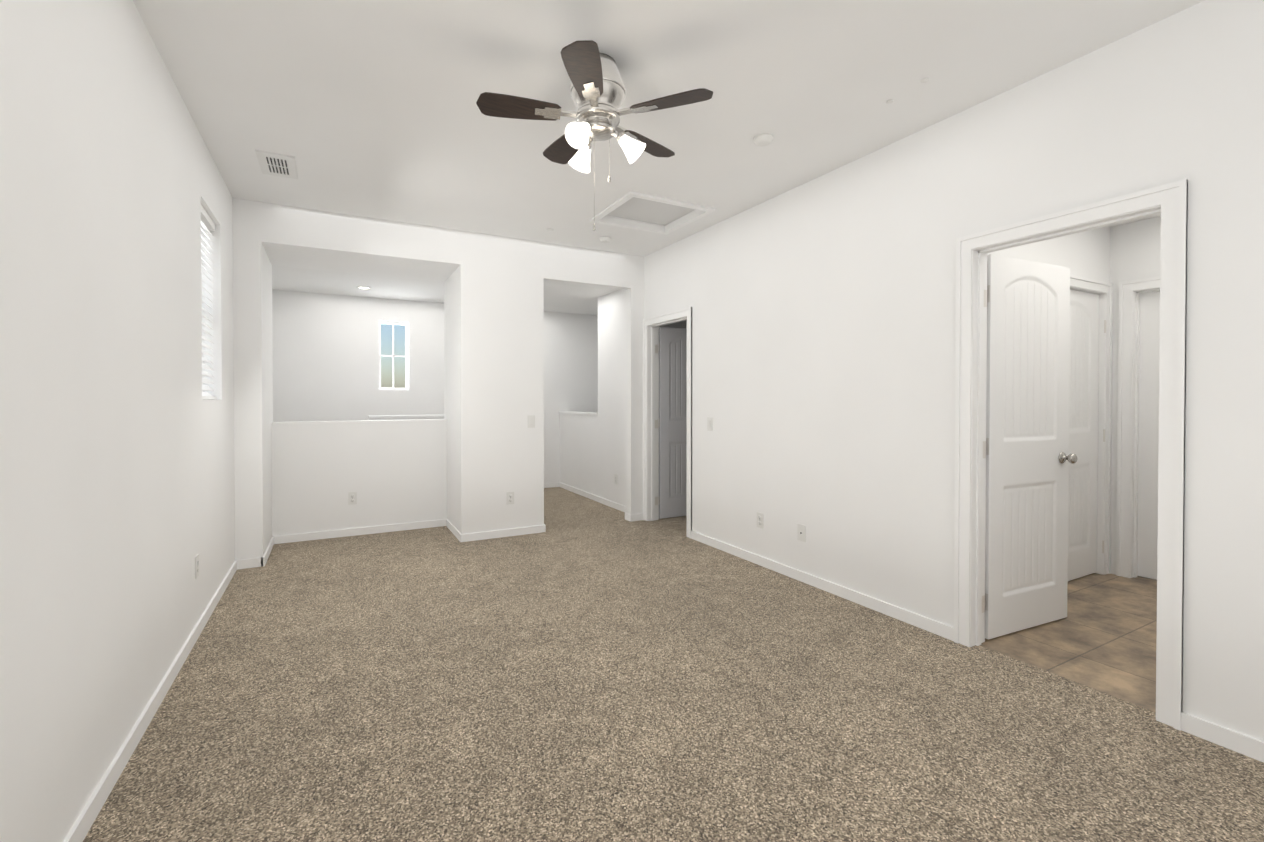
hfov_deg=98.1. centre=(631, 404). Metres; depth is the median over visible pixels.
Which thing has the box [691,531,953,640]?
baseboard
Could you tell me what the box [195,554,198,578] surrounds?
outlet
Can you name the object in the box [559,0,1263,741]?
wall
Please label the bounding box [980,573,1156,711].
floor
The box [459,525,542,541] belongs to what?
baseboard
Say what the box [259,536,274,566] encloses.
baseboard
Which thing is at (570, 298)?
ceiling
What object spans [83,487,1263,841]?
floor carpet
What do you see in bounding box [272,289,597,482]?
wall
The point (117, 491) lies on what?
wall
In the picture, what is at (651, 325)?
door frame
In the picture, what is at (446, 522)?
baseboard
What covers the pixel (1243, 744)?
baseboard
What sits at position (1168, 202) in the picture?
door frame
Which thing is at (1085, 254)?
wall
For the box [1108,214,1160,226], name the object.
ceiling
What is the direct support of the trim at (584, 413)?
on the wall at (822, 350)
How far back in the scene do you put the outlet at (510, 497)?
5.04 m
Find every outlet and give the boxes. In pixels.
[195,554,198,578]
[348,492,356,504]
[507,492,513,504]
[614,474,617,484]
[757,512,762,528]
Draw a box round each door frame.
[643,307,691,537]
[954,179,1187,730]
[1070,274,1112,574]
[1116,276,1159,577]
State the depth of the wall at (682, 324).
6.85 m
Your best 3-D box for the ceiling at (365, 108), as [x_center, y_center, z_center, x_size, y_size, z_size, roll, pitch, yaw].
[-0.007,-1.550,2.252,3.770,0.100,5.920,0,1,-29]
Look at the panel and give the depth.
4.45 m
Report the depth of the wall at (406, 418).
6.00 m
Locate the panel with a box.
[607,197,695,224]
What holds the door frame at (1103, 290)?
attached to the wall at (1085, 254)
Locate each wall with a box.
[0,0,234,841]
[232,198,643,559]
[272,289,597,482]
[272,421,446,535]
[369,417,444,419]
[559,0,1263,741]
[659,320,686,328]
[987,226,1109,282]
[1110,216,1160,574]
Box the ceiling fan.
[476,40,712,230]
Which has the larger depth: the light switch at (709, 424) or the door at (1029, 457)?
the light switch at (709, 424)
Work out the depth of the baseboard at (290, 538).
5.06 m
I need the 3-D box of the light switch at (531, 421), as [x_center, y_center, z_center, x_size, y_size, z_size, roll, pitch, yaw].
[-0.940,0.161,5.124,0.070,0.114,0.013,0,1,-29]
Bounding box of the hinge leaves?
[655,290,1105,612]
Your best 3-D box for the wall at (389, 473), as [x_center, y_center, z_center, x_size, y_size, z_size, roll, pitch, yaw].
[-2.512,0.691,5.159,1.460,1.040,0.120,0,1,-29]
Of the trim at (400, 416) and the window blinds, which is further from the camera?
the trim at (400, 416)
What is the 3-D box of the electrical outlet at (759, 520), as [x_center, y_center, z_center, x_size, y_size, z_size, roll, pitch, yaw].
[0.972,0.881,4.164,0.007,0.114,0.070,0,1,-29]
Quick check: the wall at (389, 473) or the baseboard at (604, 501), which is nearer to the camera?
the wall at (389, 473)
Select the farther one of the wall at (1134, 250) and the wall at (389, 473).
the wall at (389, 473)
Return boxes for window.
[378,321,408,389]
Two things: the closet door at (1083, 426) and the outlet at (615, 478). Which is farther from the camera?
the outlet at (615, 478)
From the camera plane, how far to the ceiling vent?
3.43 m
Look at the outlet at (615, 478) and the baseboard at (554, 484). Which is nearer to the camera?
the outlet at (615, 478)
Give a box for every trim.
[272,419,446,423]
[368,415,444,417]
[559,411,597,414]
[590,191,715,234]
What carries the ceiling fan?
hanging from the ceiling at (365, 108)
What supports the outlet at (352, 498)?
attached to the wall at (389, 473)
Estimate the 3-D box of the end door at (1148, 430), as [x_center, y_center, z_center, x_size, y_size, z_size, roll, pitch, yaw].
[3.766,0.216,3.578,0.175,2.001,0.710,0,1,-29]
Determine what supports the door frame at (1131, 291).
attached to the wall at (1134, 250)
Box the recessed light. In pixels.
[356,286,371,289]
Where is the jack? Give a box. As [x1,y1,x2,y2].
[797,524,805,541]
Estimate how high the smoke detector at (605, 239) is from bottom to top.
0.035 m
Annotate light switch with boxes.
[528,415,534,427]
[707,417,712,430]
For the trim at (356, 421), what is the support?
on the wall at (389, 473)
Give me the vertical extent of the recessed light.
0.006 m
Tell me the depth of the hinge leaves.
2.84 m
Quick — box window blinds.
[201,205,215,399]
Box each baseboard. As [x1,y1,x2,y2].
[63,560,238,841]
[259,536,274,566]
[275,519,442,543]
[443,519,460,539]
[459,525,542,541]
[544,482,558,487]
[559,482,642,520]
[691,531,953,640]
[1181,712,1263,762]
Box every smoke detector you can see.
[599,237,610,242]
[753,133,773,146]
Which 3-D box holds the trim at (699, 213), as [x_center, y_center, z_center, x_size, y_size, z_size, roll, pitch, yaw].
[0.150,-1.528,4.386,0.750,0.048,0.710,0,1,-29]
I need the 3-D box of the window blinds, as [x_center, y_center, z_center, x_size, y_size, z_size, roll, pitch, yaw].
[-2.627,-0.599,3.289,0.139,1.142,0.616,0,1,-29]
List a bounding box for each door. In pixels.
[659,327,686,518]
[985,254,1076,638]
[1068,289,1098,580]
[1138,291,1159,579]
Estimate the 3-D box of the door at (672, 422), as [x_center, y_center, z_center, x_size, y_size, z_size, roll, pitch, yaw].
[0.593,0.192,5.896,0.719,2.001,0.175,0,1,-29]
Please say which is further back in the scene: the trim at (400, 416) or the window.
the window
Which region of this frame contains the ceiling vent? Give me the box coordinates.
[255,149,297,178]
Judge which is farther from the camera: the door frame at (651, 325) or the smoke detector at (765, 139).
the door frame at (651, 325)
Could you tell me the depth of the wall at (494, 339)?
4.91 m
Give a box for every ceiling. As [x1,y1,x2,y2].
[133,0,1203,256]
[272,265,618,314]
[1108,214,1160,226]
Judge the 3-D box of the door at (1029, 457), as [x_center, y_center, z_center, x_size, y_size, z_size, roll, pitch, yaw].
[2.176,0.223,2.987,0.716,2.001,0.175,0,1,-29]
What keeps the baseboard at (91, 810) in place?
attached to the wall at (117, 491)
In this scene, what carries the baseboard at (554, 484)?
attached to the wall at (325, 350)
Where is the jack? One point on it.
(801, 532)

